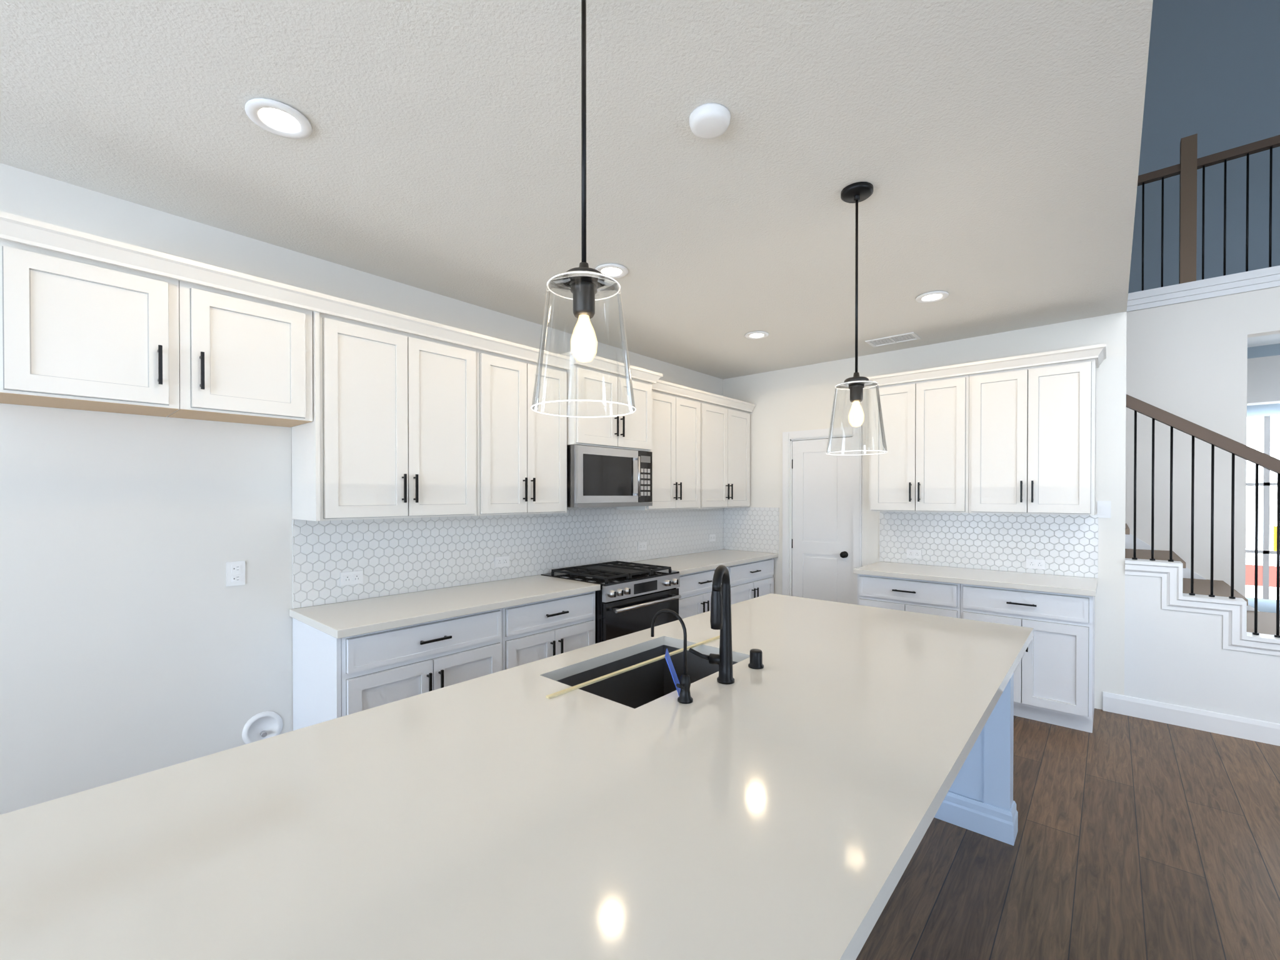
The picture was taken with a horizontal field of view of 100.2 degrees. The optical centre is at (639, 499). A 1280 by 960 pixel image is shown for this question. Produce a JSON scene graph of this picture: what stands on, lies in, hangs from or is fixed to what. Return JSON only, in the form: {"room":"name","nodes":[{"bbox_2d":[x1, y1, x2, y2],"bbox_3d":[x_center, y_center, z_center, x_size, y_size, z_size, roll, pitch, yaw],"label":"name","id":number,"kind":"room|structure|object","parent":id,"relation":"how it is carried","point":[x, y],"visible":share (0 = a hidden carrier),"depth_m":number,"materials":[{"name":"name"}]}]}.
{"room":"kitchen","nodes":[
{"label":"kitchen","id":0,"kind":"room"},
{"bbox_2d":[0,163,723,814],"bbox_3d":[-2.120,0.105,2.421,0.132,2.740,9.000,0,1,41],"label":"wall","id":1,"kind":"structure","parent":0,"point":[137,635],"depth_m":2.40,"materials":[{"name":"paint"}]},
{"bbox_2d":[226,560,244,586],"bbox_3d":[-1.927,0.354,2.552,0.009,0.115,0.072,0,1,41],"label":"outlet","id":2,"kind":"object","parent":1,"relation":"attached to","point":[235,573],"visible":1,"depth_m":2.55,"materials":[{"name":"white plastic"}]},
{"bbox_2d":[241,711,283,744],"bbox_3d":[-1.850,1.134,2.630,0.029,0.170,0.170,0,1,41],"label":"outlet box","id":3,"kind":"object","parent":1,"relation":"attached to","point":[262,725],"visible":0.94,"depth_m":2.63,"materials":[{"name":"white plastic"}]},
{"bbox_2d":[340,570,363,585],"bbox_3d":[-1.577,0.432,2.931,0.009,0.072,0.115,0,1,41],"label":"electrical outlet","id":4,"kind":"object","parent":1,"relation":"attached to","point":[352,577],"visible":1,"depth_m":2.93,"materials":[{"name":"white plastic"}]},
{"bbox_2d":[0,211,755,521],"bbox_3d":[-0.590,-0.446,3.715,0.469,1.081,4.990,0,1,41],"label":"upper cabinet","id":5,"kind":"object","parent":1,"relation":"attached to","point":[384,414],"visible":0.98,"depth_m":2.61,"materials":[{"name":"white wood"}]},
{"bbox_2d":[566,445,652,507],"bbox_3d":[-0.302,-0.160,4.050,0.461,0.428,0.788,0,1,41],"label":"over-the-range microwave","id":6,"kind":"object","parent":5,"relation":"attached to","point":[600,477],"visible":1,"depth_m":3.85,"materials":[{"name":"silver metal"}]},
{"bbox_2d":[495,555,509,567],"bbox_3d":[-0.940,0.427,3.656,0.009,0.072,0.115,0,1,41],"label":"electrical outlet","id":7,"kind":"object","parent":1,"relation":"attached to","point":[502,561],"visible":1,"depth_m":3.65,"materials":[{"name":"white plastic"}]},
{"bbox_2d":[637,541,646,551],"bbox_3d":[0.021,0.419,4.748,0.009,0.072,0.115,0,1,41],"label":"electrical outlet","id":8,"kind":"object","parent":1,"relation":"attached to","point":[642,546],"visible":1,"depth_m":4.74,"materials":[{"name":"white plastic"}]},
{"bbox_2d":[708,534,715,541],"bbox_3d":[0.755,0.404,5.582,0.009,0.072,0.115,0,1,41],"label":"electrical outlet","id":9,"kind":"object","parent":1,"relation":"attached to","point":[712,537],"visible":1,"depth_m":5.57,"materials":[{"name":"white plastic"}]},
{"bbox_2d":[0,0,1153,379],"bbox_3d":[-0.949,-1.407,1.381,3.410,0.300,9.000,0,1,41],"label":"ceiling","id":10,"kind":"structure","parent":0,"point":[988,150],"depth_m":1.92,"materials":[{"name":"white paint"}]},
{"bbox_2d":[245,98,311,138],"bbox_3d":[-1.190,-1.253,1.767,0.184,0.014,0.184,0,1,41],"label":"recessed light","id":11,"kind":"object","parent":10,"relation":"in","point":[278,118],"visible":0.94,"depth_m":1.76,"materials":[{"name":"white plastic"}]},
{"bbox_2d":[530,0,636,417],"bbox_3d":[-0.127,-0.729,1.208,0.237,1.054,0.237,0,1,41],"label":"pendant light","id":12,"kind":"object","parent":10,"relation":"hanging from","point":[584,283],"visible":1,"depth_m":1.20,"materials":[{"name":"clear glass"}]},
{"bbox_2d":[595,263,628,278],"bbox_3d":[-0.158,-1.261,2.963,0.184,0.014,0.184,0,1,41],"label":"recessed light","id":13,"kind":"object","parent":10,"relation":"in","point":[614,270],"visible":0.77,"depth_m":2.94,"materials":[{"name":"white plastic"}]},
{"bbox_2d":[689,103,730,139],"bbox_3d":[0.231,-1.242,1.769,0.136,0.035,0.136,0,1,41],"label":"smoke detector","id":14,"kind":"object","parent":10,"relation":"attached to","point":[709,120],"visible":1,"depth_m":1.74,"materials":[{"name":"white plastic"}]},
{"bbox_2d":[744,331,768,339],"bbox_3d":[0.904,-1.269,4.147,0.184,0.014,0.184,0,1,41],"label":"recessed light","id":15,"kind":"object","parent":10,"relation":"in","point":[754,335],"visible":1,"depth_m":4.13,"materials":[{"name":"white plastic"}]},
{"bbox_2d":[825,181,887,455],"bbox_3d":[0.887,-0.725,2.194,0.237,1.074,0.237,0,1,41],"label":"pendant light","id":16,"kind":"object","parent":10,"relation":"hanging from","point":[856,193],"visible":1,"depth_m":2.19,"materials":[{"name":"clear glass"}]},
{"bbox_2d":[865,331,921,347],"bbox_3d":[2.022,-1.273,4.282,0.360,0.008,0.210,0,1,41],"label":"ceiling vent","id":17,"kind":"object","parent":10,"relation":"in","point":[895,339],"visible":0.96,"depth_m":4.28,"materials":[{"name":"white plastic"}]},
{"bbox_2d":[915,290,948,303],"bbox_3d":[1.827,-1.264,3.349,0.184,0.014,0.184,0,1,41],"label":"recessed light","id":18,"kind":"object","parent":10,"relation":"in","point":[932,296],"visible":1,"depth_m":3.34,"materials":[{"name":"white plastic"}]},
{"bbox_2d":[723,311,1279,723],"bbox_3d":[2.609,-0.088,4.333,4.705,3.100,0.120,0,1,41],"label":"wall","id":19,"kind":"structure","parent":0,"point":[794,399],"depth_m":3.71,"materials":[{"name":"white paint"}]},
{"bbox_2d":[723,506,778,553],"bbox_3d":[1.140,0.311,5.540,0.641,0.455,0.011,0,1,41],"label":"backsplash","id":20,"kind":"structure","parent":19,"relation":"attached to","point":[754,529],"depth_m":5.52,"materials":[{"name":"tile"}]},
{"bbox_2d":[791,436,852,603],"bbox_3d":[1.701,0.441,5.058,0.592,2.017,0.090,0,1,41],"label":"pantry door","id":21,"kind":"structure","parent":19,"relation":"in","point":[822,526],"depth_m":5.05,"materials":[{"name":"white wood"}]},
{"bbox_2d":[782,425,861,604],"bbox_3d":[1.736,0.400,5.089,0.760,2.115,0.144,0,1,41],"label":"door frame","id":22,"kind":"structure","parent":19,"relation":"attached to","point":[789,438],"depth_m":5.06,"materials":[{"name":"white wood"}]},
{"bbox_2d":[866,343,1106,515],"bbox_3d":[2.518,-0.446,4.061,1.528,1.096,0.399,0,1,41],"label":"upper cabinet","id":23,"kind":"object","parent":19,"relation":"attached to","point":[1014,435],"visible":0.92,"depth_m":3.86,"materials":[{"name":"white wood"}]},
{"bbox_2d":[879,511,1098,578],"bbox_3d":[2.648,0.326,4.213,1.454,0.444,0.011,0,1,41],"label":"backsplash","id":24,"kind":"structure","parent":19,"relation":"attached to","point":[1064,545],"depth_m":4.13,"materials":[{"name":"tile"}]},
{"bbox_2d":[906,549,921,558],"bbox_3d":[2.304,0.461,4.501,0.115,0.072,0.009,0,1,41],"label":"outlet","id":25,"kind":"object","parent":24,"relation":"attached to","point":[914,554],"visible":1,"depth_m":4.50,"materials":[{"name":"white plastic"}]},
{"bbox_2d":[1026,558,1045,569],"bbox_3d":[2.924,0.480,3.957,0.115,0.072,0.009,0,1,41],"label":"outlet","id":26,"kind":"object","parent":24,"relation":"attached to","point":[1035,564],"visible":1,"depth_m":3.95,"materials":[{"name":"white plastic"}]},
{"bbox_2d":[1096,501,1111,518],"bbox_3d":[3.217,0.071,3.712,0.072,0.116,0.010,0,1,41],"label":"light switch","id":27,"kind":"object","parent":19,"relation":"attached to","point":[1104,509],"visible":1,"depth_m":3.71,"materials":[{"name":"white plastic"}]},
{"bbox_2d":[1102,691,1279,746],"bbox_3d":[5.053,1.413,2.099,4.900,0.130,0.014,0,1,41],"label":"baseboard","id":28,"kind":"structure","parent":19,"relation":"attached to","point":[1249,729],"depth_m":3.42,"materials":[{"name":"white wood"}]},
{"bbox_2d":[1125,558,1279,656],"bbox_3d":[3.850,0.887,3.229,1.375,0.943,0.152,0,1,41],"label":"trim","id":29,"kind":"structure","parent":19,"relation":"attached to","point":[1235,635],"depth_m":3.38,"materials":[{"name":"white wood"}]},
{"bbox_2d":[1126,394,1279,637],"bbox_3d":[3.696,0.092,3.378,2.023,2.324,0.060,0,1,41],"label":"stair railing","id":30,"kind":"object","parent":29,"relation":"on","point":[1234,447],"visible":0.71,"depth_m":3.41,"materials":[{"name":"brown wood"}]},
{"bbox_2d":[855,708,1279,959],"bbox_3d":[1.906,1.535,1.020,8.200,0.100,12.200,0,1,41],"label":"floor","id":31,"kind":"structure","parent":0,"point":[1140,839],"depth_m":2.18,"materials":[{"name":"brown wood"}]},
{"bbox_2d":[292,606,512,730],"bbox_3d":[-1.254,1.034,2.858,0.617,0.876,0.870,0,1,41],"label":"base cabinet","id":32,"kind":"object","parent":31,"relation":"on","point":[334,677],"depth_m":2.58,"materials":[{"name":"white wood"}]},
{"bbox_2d":[512,591,595,667],"bbox_3d":[-0.752,1.030,3.428,0.617,0.876,0.734,0,1,41],"label":"base cabinet","id":33,"kind":"object","parent":31,"relation":"on","point":[542,629],"depth_m":3.21,"materials":[{"name":"white wood"}]},
{"bbox_2d":[540,560,681,643],"bbox_3d":[-0.191,0.990,3.960,0.722,0.950,0.788,0,1,41],"label":"range","id":34,"kind":"object","parent":31,"relation":"on","point":[630,599],"visible":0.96,"depth_m":3.73,"materials":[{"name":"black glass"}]},
{"bbox_2d":[676,565,733,618],"bbox_3d":[0.296,1.022,4.619,0.617,0.876,0.827,0,1,41],"label":"base cabinet","id":35,"kind":"object","parent":31,"relation":"on","point":[695,589],"depth_m":4.35,"materials":[{"name":"white wood"}]},
{"bbox_2d":[289,549,778,638],"bbox_3d":[-0.202,0.569,4.028,0.647,0.037,4.052,0,1,41],"label":"countertop","id":36,"kind":"structure","parent":35,"relation":"on","point":[344,619],"depth_m":2.97,"materials":[{"name":"white stone"}]},
{"bbox_2d":[733,558,773,603],"bbox_3d":[0.828,1.018,5.224,0.617,0.876,0.867,0,1,41],"label":"base cabinet","id":37,"kind":"object","parent":31,"relation":"on","point":[750,580],"depth_m":5.02,"materials":[{"name":"white wood"}]},
{"bbox_2d":[857,573,1094,733],"bbox_3d":[2.435,1.027,3.975,1.424,0.876,0.652,0,1,41],"label":"base cabinet","id":38,"kind":"object","parent":31,"relation":"on","point":[1054,677],"visible":0.6,"depth_m":3.48,"materials":[{"name":"white wood"}]},
{"bbox_2d":[853,561,1098,596],"bbox_3d":[2.437,0.569,3.974,1.454,0.037,0.647,0,1,41],"label":"countertop","id":39,"kind":"structure","parent":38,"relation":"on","point":[1071,585],"depth_m":3.81,"materials":[{"name":"white stone"}]},
{"bbox_2d":[936,675,1018,845],"bbox_3d":[0.058,1.044,1.435,1.191,0.876,3.557,0,1,41],"label":"kitchen island","id":40,"kind":"object","parent":31,"relation":"on","point":[981,801],"depth_m":2.35,"materials":[{"name":"blue"}]},
{"bbox_2d":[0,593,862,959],"bbox_3d":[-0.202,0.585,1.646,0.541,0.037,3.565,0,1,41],"label":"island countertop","id":41,"kind":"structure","parent":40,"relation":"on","point":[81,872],"depth_m":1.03,"materials":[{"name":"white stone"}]},
{"bbox_2d":[546,635,719,698],"bbox_3d":[0.035,0.562,1.854,0.024,0.006,0.890,0,1,41],"label":"stick","id":42,"kind":"object","parent":41,"relation":"on","point":[576,687],"visible":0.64,"depth_m":1.75,"materials":[{"name":"beige wood"}]},
{"bbox_2d":[552,640,742,705],"bbox_3d":[0.043,0.718,1.828,0.433,0.256,0.660,0,1,41],"label":"sink","id":43,"kind":"object","parent":41,"relation":"in","point":[634,687],"depth_m":2.08,"materials":[{"name":"black metal"}]},
{"bbox_2d":[72,605,1033,959],"bbox_3d":[0.270,0.588,1.231,0.715,0.037,3.565,0,1,41],"label":"island countertop","id":44,"kind":"structure","parent":40,"relation":"on","point":[777,812],"depth_m":0.91,"materials":[{"name":"white stone"}]},
{"bbox_2d":[650,609,693,703],"bbox_3d":[0.092,0.442,1.542,0.147,0.250,0.115,0,1,41],"label":"filter faucet","id":45,"kind":"object","parent":44,"relation":"on","point":[682,686],"visible":1,"depth_m":1.50,"materials":[{"name":"black metal"}]},
{"bbox_2d":[688,565,734,684],"bbox_3d":[0.223,0.382,1.637,0.137,0.368,0.150,0,1,41],"label":"faucet","id":46,"kind":"object","parent":44,"relation":"on","point":[720,610],"visible":1,"depth_m":1.65,"materials":[{"name":"black metal"}]},
{"bbox_2d":[748,648,763,669],"bbox_3d":[0.391,0.538,1.805,0.052,0.055,0.052,0,1,41],"label":"dispenser","id":47,"kind":"object","parent":44,"relation":"on","point":[755,659],"visible":1,"depth_m":1.79,"materials":[{"name":"black metal"}]},
{"bbox_2d":[1125,523,1279,634],"bbox_3d":[4.033,0.732,3.834,1.950,1.468,0.997,0,1,41],"label":"steps","id":48,"kind":"structure","parent":31,"relation":"on","point":[1266,623],"depth_m":3.77,"materials":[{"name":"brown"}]},
{"bbox_2d":[1125,286,1279,597],"bbox_3d":[4.631,-0.086,4.046,8.120,3.100,0.120,0,1,41],"label":"wall","id":49,"kind":"structure","parent":0,"point":[1187,360],"depth_m":4.20,"materials":[{"name":"white paint"}]},
{"bbox_2d":[1125,533,1259,611],"bbox_3d":[4.303,0.647,4.251,2.046,1.629,0.012,0,1,41],"label":"trim","id":50,"kind":"structure","parent":49,"relation":"attached to","point":[1140,544],"depth_m":4.39,"materials":[{"name":"white wood"}]},
{"bbox_2d":[1126,265,1279,311],"bbox_3d":[5.677,-1.619,3.082,5.290,0.140,0.170,0,1,41],"label":"crown molding","id":51,"kind":"structure","parent":49,"relation":"attached to","point":[1254,280],"depth_m":4.13,"materials":[{"name":"white wood"}]},
{"bbox_2d":[1137,133,1279,290],"bbox_3d":[5.410,-2.272,3.319,5.990,1.160,0.090,0,1,41],"label":"balcony railing","id":52,"kind":"object","parent":51,"relation":"on","point":[1188,166],"visible":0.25,"depth_m":4.20,"materials":[{"name":"brown wood"}]},
{"bbox_2d":[1128,0,1279,614],"bbox_3d":[5.869,-2.146,5.500,8.200,7.200,0.200,0,1,41],"label":"wall","id":53,"kind":"structure","parent":0,"point":[1213,77],"depth_m":5.41,"materials":[{"name":"blue paint"}]},
{"bbox_2d":[1245,415,1279,599],"bbox_3d":[6.566,0.085,4.642,2.000,1.750,0.090,0,1,41],"label":"window","id":54,"kind":"structure","parent":53,"relation":"in","point":[1263,434],"depth_m":5.12,"materials":[{"name":"white"}]},
{"bbox_2d":[1246,355,1279,405],"bbox_3d":[6.289,-1.057,4.206,2.250,0.400,0.200,0,1,41],"label":"wall","id":55,"kind":"structure","parent":0,"point":[1263,380],"depth_m":4.75,"materials":[{"name":"white paint"}]},
{"bbox_2d":[1247,333,1279,347],"bbox_3d":[5.223,-1.566,4.769,8.200,0.150,1.757,0,1,41],"label":"ceiling","id":56,"kind":"structure","parent":0,"point":[1264,340],"depth_m":5.03,"materials":[{"name":"white paint"}]}
]}

